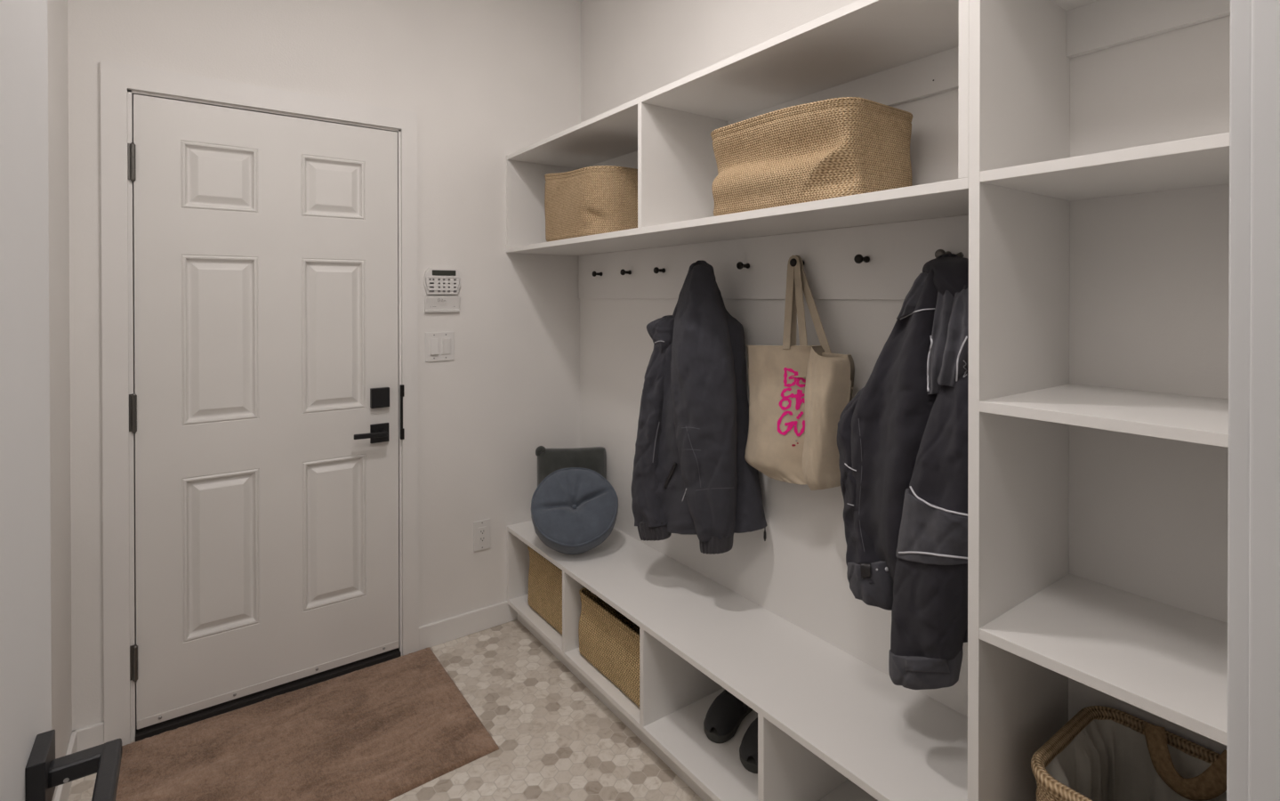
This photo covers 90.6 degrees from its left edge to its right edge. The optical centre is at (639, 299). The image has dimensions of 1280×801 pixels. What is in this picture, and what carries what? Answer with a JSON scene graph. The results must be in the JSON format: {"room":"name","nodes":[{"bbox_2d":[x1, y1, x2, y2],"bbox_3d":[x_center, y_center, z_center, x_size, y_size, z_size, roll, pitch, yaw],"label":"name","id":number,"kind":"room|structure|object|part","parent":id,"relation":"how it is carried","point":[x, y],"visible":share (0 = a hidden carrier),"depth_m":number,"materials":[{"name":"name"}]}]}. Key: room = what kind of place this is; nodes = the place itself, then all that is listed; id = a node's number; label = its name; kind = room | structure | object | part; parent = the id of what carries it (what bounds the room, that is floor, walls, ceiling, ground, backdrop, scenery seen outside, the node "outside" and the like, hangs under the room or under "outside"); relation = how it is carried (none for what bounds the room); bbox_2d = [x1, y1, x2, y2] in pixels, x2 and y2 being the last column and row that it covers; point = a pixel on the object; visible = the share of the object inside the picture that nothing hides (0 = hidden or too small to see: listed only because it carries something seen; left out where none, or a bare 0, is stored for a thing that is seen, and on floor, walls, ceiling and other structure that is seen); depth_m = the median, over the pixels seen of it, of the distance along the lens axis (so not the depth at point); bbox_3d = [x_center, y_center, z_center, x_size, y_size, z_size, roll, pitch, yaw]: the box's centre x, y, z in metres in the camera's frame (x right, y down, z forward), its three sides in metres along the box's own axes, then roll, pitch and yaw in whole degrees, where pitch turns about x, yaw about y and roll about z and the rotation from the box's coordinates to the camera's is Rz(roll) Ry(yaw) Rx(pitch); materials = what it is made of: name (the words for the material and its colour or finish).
{"room":"mudroom","nodes":[
{"label":"mudroom","id":0,"kind":"room"},
{"bbox_2d":[47,0,72,800],"bbox_3d":[-1.037,0.015,0.846,0.120,2.800,2.582,0,0,-36],"label":"door frame","id":1,"kind":"structure","parent":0,"point":[57,10],"depth_m":1.78,"materials":[{"name":"paint"}]},
{"bbox_2d":[53,730,77,800],"bbox_3d":[-1.018,1.368,0.943,0.013,0.092,2.455,0,0,-36],"label":"baseboard","id":2,"kind":"structure","parent":1,"relation":"attached to","point":[62,792],"depth_m":1.79,"materials":[{"name":"paint"}]},
{"bbox_2d":[67,0,580,730],"bbox_3d":[-1.049,0.006,2.511,2.041,2.800,0.140,0,0,-36],"label":"wall","id":3,"kind":"structure","parent":0,"point":[486,82],"depth_m":2.60,"materials":[{"name":"paint"}]},
{"bbox_2d":[72,721,104,751],"bbox_3d":[-1.704,1.363,1.954,0.076,0.092,0.014,0,0,-36],"label":"baseboard","id":4,"kind":"structure","parent":3,"relation":"attached to","point":[90,736],"depth_m":1.95,"materials":[{"name":"paint"}]},
{"bbox_2d":[100,60,418,745],"bbox_3d":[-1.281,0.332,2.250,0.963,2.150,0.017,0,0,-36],"label":"trim","id":5,"kind":"structure","parent":3,"relation":"attached to","point":[116,78],"depth_m":2.00,"materials":[{"name":"paint"}]},
{"bbox_2d":[127,94,404,740],"bbox_3d":[-1.294,0.375,2.274,0.846,2.064,0.162,0,0,-36],"label":"door","id":6,"kind":"structure","parent":3,"relation":"in","point":[263,407],"depth_m":2.22,"materials":[{"name":"paint"}]},
{"bbox_3d":[-1.024,0.513,2.399,0.121,0.027,0.050,0,0,-36],"label":"lever","id":7,"kind":"part","parent":6,"relation":"part of","materials":[{"name":"black metal"}]},
{"bbox_3d":[-1.007,0.515,2.449,0.068,0.072,0.012,0,0,-36],"label":"handle","id":8,"kind":"part","parent":6,"relation":"part of","materials":[{"name":"black metal"}]},
{"bbox_3d":[-0.938,0.441,2.492,0.015,0.215,0.021,0,0,-36],"label":"strike plate","id":9,"kind":"part","parent":6,"relation":"part of","materials":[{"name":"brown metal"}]},
{"bbox_2d":[425,330,454,362],"bbox_3d":[-0.816,0.191,2.583,0.120,0.119,0.015,0,0,-36],"label":"light switch","id":10,"kind":"object","parent":3,"relation":"attached to","point":[439,346],"visible":1,"depth_m":2.58,"materials":[{"name":"white plastic"}]},
{"bbox_3d":[-0.837,0.191,2.571,0.038,0.067,0.004,0,0,-36],"label":"rocker frame","id":11,"kind":"part","parent":10,"relation":"part of","materials":[{"name":"white plastic"}]},
{"bbox_3d":[-0.797,0.190,2.599,0.038,0.067,0.004,0,0,-36],"label":"rocker frame","id":12,"kind":"part","parent":10,"relation":"part of","materials":[{"name":"white plastic"}]},
{"bbox_2d":[423,267,460,312],"bbox_3d":[-0.804,-0.039,2.581,0.149,0.178,0.031,0,0,-36],"label":"alarm keypad","id":13,"kind":"object","parent":3,"relation":"attached to","point":[436,281],"visible":1,"depth_m":2.58,"materials":[{"name":"white plastic"}]},
{"bbox_2d":[418,600,517,650],"bbox_3d":[-0.710,1.359,2.666,0.442,0.092,0.014,0,0,-36],"label":"baseboard","id":14,"kind":"structure","parent":3,"relation":"attached to","point":[454,627],"depth_m":2.64,"materials":[{"name":"paint"}]},
{"bbox_2d":[473,518,490,551],"bbox_3d":[-0.672,1.001,2.694,0.075,0.126,0.009,0,0,-36],"label":"power outlet","id":15,"kind":"object","parent":3,"relation":"attached to","point":[481,528],"visible":1,"depth_m":2.69,"materials":[{"name":"white plastic"}]},
{"bbox_2d":[478,525,486,543],"bbox_3d":[-0.671,1.001,2.693,0.035,0.069,0.004,0,0,-36],"label":"socket","id":16,"kind":"object","parent":15,"relation":"attached to","point":[482,529],"depth_m":2.69,"materials":[{"name":"grey plastic"}]},
{"bbox_2d":[67,619,703,800],"bbox_3d":[0.169,1.445,0.461,4.000,0.060,4.942,0,0,-36],"label":"floor","id":17,"kind":"structure","parent":0,"point":[556,739],"depth_m":2.02,"materials":[{"name":"tile"}]},
{"bbox_2d":[115,646,499,800],"bbox_3d":[-1.032,1.401,1.971,0.982,0.015,0.726,0,0,-36],"label":"doormat","id":18,"kind":"object","parent":17,"relation":"on","point":[384,730],"visible":0.98,"depth_m":1.98,"materials":[{"name":"brown carpet"}]},
{"bbox_2d":[506,520,967,800],"bbox_3d":[0.155,1.198,2.059,0.378,0.418,2.006,0,0,-36],"label":"storage bench","id":19,"kind":"object","parent":17,"relation":"on","point":[833,725],"visible":0.84,"depth_m":1.78,"materials":[{"name":"white wood"}]},
{"bbox_3d":[-0.424,1.154,2.867,0.378,0.299,0.018,0,0,-36],"label":"panel","id":20,"kind":"part","parent":19,"relation":"part of","materials":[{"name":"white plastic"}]},
{"bbox_2d":[527,545,562,634],"bbox_3d":[-0.265,1.175,2.629,0.281,0.258,0.387,0,0,-36],"label":"storage basket","id":21,"kind":"object","parent":19,"relation":"on","point":[544,596],"visible":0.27,"depth_m":2.56,"materials":[{"name":"beige wicker"}]},
{"bbox_2d":[535,445,606,486],"bbox_3d":[-0.300,0.802,2.753,0.310,0.336,0.137,0,0,-5],"label":"square cushion","id":22,"kind":"object","parent":19,"relation":"on","point":[549,460],"visible":0.35,"depth_m":2.74,"materials":[{"name":"grey fabric"}]},
{"bbox_2d":[531,466,618,554],"bbox_3d":[-0.257,0.828,2.493,0.344,0.306,0.272,0,0,-4],"label":"round cushion","id":23,"kind":"object","parent":19,"relation":"on","point":[574,510],"visible":1,"depth_m":2.44,"materials":[{"name":"blue fabric"}]},
{"bbox_2d":[578,587,639,707],"bbox_3d":[0.005,1.188,2.247,0.292,0.236,0.438,0,0,-36],"label":"storage basket","id":24,"kind":"object","parent":19,"relation":"on","point":[608,640],"visible":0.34,"depth_m":2.17,"materials":[{"name":"beige wicker"}]},
{"bbox_2d":[703,689,753,742],"bbox_3d":[0.276,1.264,1.973,0.100,0.085,0.235,0,0,34],"label":"slipper","id":25,"kind":"object","parent":19,"relation":"on","point":[725,714],"visible":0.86,"depth_m":1.91,"materials":[{"name":"grey"}]},
{"bbox_2d":[739,716,757,772],"bbox_3d":[0.365,1.265,1.855,0.100,0.085,0.235,0,0,34],"label":"slipper","id":26,"kind":"object","parent":19,"relation":"on","point":[748,749],"visible":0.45,"depth_m":1.78,"materials":[{"name":"grey"}]},
{"bbox_2d":[967,0,1230,800],"bbox_3d":[0.870,0.397,1.058,0.378,2.030,0.448,0,0,-36],"label":"shelving unit","id":27,"kind":"object","parent":17,"relation":"on","point":[1034,624],"visible":1,"depth_m":1.15,"materials":[{"name":"white wood"}]},
{"bbox_3d":[0.745,0.396,1.232,0.378,2.030,0.019,0,0,-36],"label":"panel","id":28,"kind":"part","parent":27,"relation":"part of","materials":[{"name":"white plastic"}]},
{"bbox_3d":[0.870,0.588,1.058,0.378,0.018,0.410,0,0,-36],"label":"shelf","id":29,"kind":"part","parent":27,"relation":"part of","materials":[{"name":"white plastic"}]},
{"bbox_3d":[0.870,0.187,1.056,0.378,0.018,0.410,0,0,-36],"label":"shelf","id":30,"kind":"part","parent":27,"relation":"part of","materials":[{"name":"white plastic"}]},
{"bbox_3d":[0.869,-0.216,1.054,0.378,0.018,0.410,0,0,-36],"label":"shelf","id":31,"kind":"part","parent":27,"relation":"part of","materials":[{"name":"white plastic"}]},
{"bbox_2d":[1030,705,1226,800],"bbox_3d":[0.895,1.042,1.052,0.326,0.538,0.362,0,0,-36],"label":"storage basket","id":32,"kind":"object","parent":27,"relation":"on","point":[1101,752],"visible":0.93,"depth_m":1.18,"materials":[{"name":"wicker"}]},
{"bbox_3d":[0.972,0.824,1.116,0.039,0.103,0.144,0,0,-36],"label":"handle","id":33,"kind":"part","parent":32,"relation":"part of","materials":[{"name":"wicker"}]},
{"bbox_3d":[1.015,-0.553,1.157,0.018,0.094,0.410,0,0,-36],"label":"hanging rail","id":34,"kind":"part","parent":27,"relation":"part of","materials":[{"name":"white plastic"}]},
{"bbox_2d":[580,0,1230,754],"bbox_3d":[0.525,0.007,1.965,0.120,2.800,2.582,0,0,-36],"label":"wall","id":35,"kind":"structure","parent":0,"point":[1149,271],"depth_m":1.25,"materials":[{"name":"paint"}]},
{"bbox_2d":[506,0,968,255],"bbox_3d":[0.154,-0.413,2.050,0.378,0.420,2.006,0,0,-36],"label":"wall shelf","id":36,"kind":"object","parent":35,"relation":"attached to","point":[889,52],"visible":0.61,"depth_m":1.76,"materials":[{"name":"white wood"}]},
{"bbox_3d":[-0.425,-0.417,2.858,0.378,0.382,0.018,0,0,-36],"label":"panel","id":37,"kind":"part","parent":36,"relation":"part of","materials":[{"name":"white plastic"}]},
{"bbox_2d":[544,165,637,241],"bbox_3d":[-0.171,-0.363,2.465,0.301,0.276,0.479,0,0,-36],"label":"storage basket","id":38,"kind":"object","parent":36,"relation":"on","point":[597,199],"visible":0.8,"depth_m":2.27,"materials":[{"name":"wicker"}]},
{"bbox_3d":[0.010,-0.560,2.560,0.018,0.094,0.974,0,0,-36],"label":"hanging rail","id":39,"kind":"part","parent":36,"relation":"part of","materials":[{"name":"white wood"}]},
{"bbox_2d":[710,96,912,216],"bbox_3d":[0.421,-0.340,1.631,0.308,0.238,0.477,0,0,-36],"label":"storage basket","id":40,"kind":"object","parent":36,"relation":"on","point":[843,146],"visible":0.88,"depth_m":1.47,"materials":[{"name":"wicker"}]},
{"bbox_3d":[0.589,-0.556,1.752,0.018,0.094,0.978,0,0,-36],"label":"hanging rail","id":41,"kind":"part","parent":36,"relation":"part of","materials":[{"name":"white wood"}]},
{"bbox_3d":[0.733,-0.410,1.243,0.378,0.382,0.018,0,0,-36],"label":"panel","id":42,"kind":"part","parent":36,"relation":"part of","materials":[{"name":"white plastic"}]},
{"bbox_2d":[579,297,967,716],"bbox_3d":[0.305,0.393,2.163,0.006,1.191,2.006,0,0,-36],"label":"panel","id":43,"kind":"object","parent":35,"relation":"attached to","point":[798,574],"visible":0.29,"depth_m":2.00,"materials":[{"name":"white wood"}]},
{"bbox_2d":[578,214,968,299],"bbox_3d":[0.281,-0.103,2.142,0.056,0.200,2.003,0,0,-36],"label":"rail","id":44,"kind":"object","parent":43,"relation":"attached to","point":[884,261],"visible":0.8,"depth_m":1.91,"materials":[{"name":"paint"}]},
{"bbox_2d":[631,259,766,554],"bbox_3d":[0.179,0.343,2.092,0.239,0.946,0.470,0,0,-43],"label":"jacket","id":45,"kind":"object","parent":44,"relation":"hanging from","point":[692,475],"visible":0.99,"depth_m":1.98,"materials":[{"name":"grey fabric"}]},
{"bbox_2d":[689,259,745,355],"bbox_3d":[0.255,0.027,2.081,0.187,0.315,0.108,0,0,29],"label":"hood","id":46,"kind":"object","parent":45,"relation":"attached to","point":[723,320],"depth_m":2.00,"materials":[{"name":"black fabric"}]},
{"bbox_3d":[0.390,0.728,1.976,0.008,0.050,0.008,0,0,-13],"label":"hem zip pull","id":47,"kind":"part","parent":45,"relation":"part of","materials":[{"name":"grey metal"}]},
{"bbox_2d":[744,255,854,490],"bbox_3d":[0.439,0.200,1.816,0.101,0.663,0.376,0,0,-26],"label":"tote bag","id":48,"kind":"object","parent":44,"relation":"hanging from","point":[799,395],"visible":0.97,"depth_m":1.80,"materials":[{"name":"fabric"}]},
{"bbox_3d":[0.449,0.005,1.823,0.060,0.274,0.108,0,0,-36],"label":"handle","id":49,"kind":"part","parent":48,"relation":"part of","materials":[{"name":"fabric"}]},
{"bbox_3d":[0.486,0.016,1.803,0.045,0.296,0.182,0,0,-36],"label":"handle","id":50,"kind":"part","parent":48,"relation":"part of","materials":[{"name":"fabric"}]},
{"bbox_2d":[837,251,968,689],"bbox_3d":[0.618,0.353,1.423,0.267,0.936,0.382,0,0,-36],"label":"jacket","id":51,"kind":"object","parent":44,"relation":"hanging from","point":[903,438],"visible":0.86,"depth_m":1.32,"materials":[{"name":"grey fabric"}]},
{"bbox_3d":[0.649,0.070,1.288,0.090,0.210,0.069,0,0,-36],"label":"shoulder panel","id":52,"kind":"part","parent":51,"relation":"part of","materials":[{"name":"fabric"}]},
{"bbox_3d":[0.459,0.015,0.407,1.801,2.800,0.127,0,0,-36],"label":"wall","id":53,"kind":"structure","parent":0,"visible":0},
{"bbox_2d":[0,0,122,800],"bbox_3d":[-0.393,0.388,0.371,0.101,2.033,0.792,0,0,-36],"label":"door","id":54,"kind":"structure","parent":53,"relation":"in","point":[29,768],"depth_m":0.58,"materials":[{"name":"paint"}]},
{"bbox_3d":[-0.565,0.451,0.597,0.014,0.058,0.055,0,0,-36],"label":"handle","id":55,"kind":"part","parent":54,"relation":"part of","materials":[{"name":"black metal"}]},
{"bbox_3d":[-0.508,0.449,0.573,0.054,0.019,0.120,0,0,-36],"label":"lever","id":56,"kind":"part","parent":54,"relation":"part of","materials":[{"name":"black metal"}]},
{"bbox_2d":[1226,0,1251,800],"bbox_3d":[0.144,0.351,0.269,0.971,2.130,0.014,0,0,-36],"label":"trim","id":57,"kind":"structure","parent":53,"relation":"attached to","point":[1240,62],"depth_m":0.51,"materials":[{"name":"paint"}]},
{"bbox_2d":[1247,0,1279,800],"bbox_3d":[0.186,0.378,0.211,0.871,2.078,0.131,0,0,-36],"label":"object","id":58,"kind":"structure","parent":53,"relation":"attached to","point":[1264,563],"depth_m":0.50,"materials":[{"name":"paint"}]}
]}

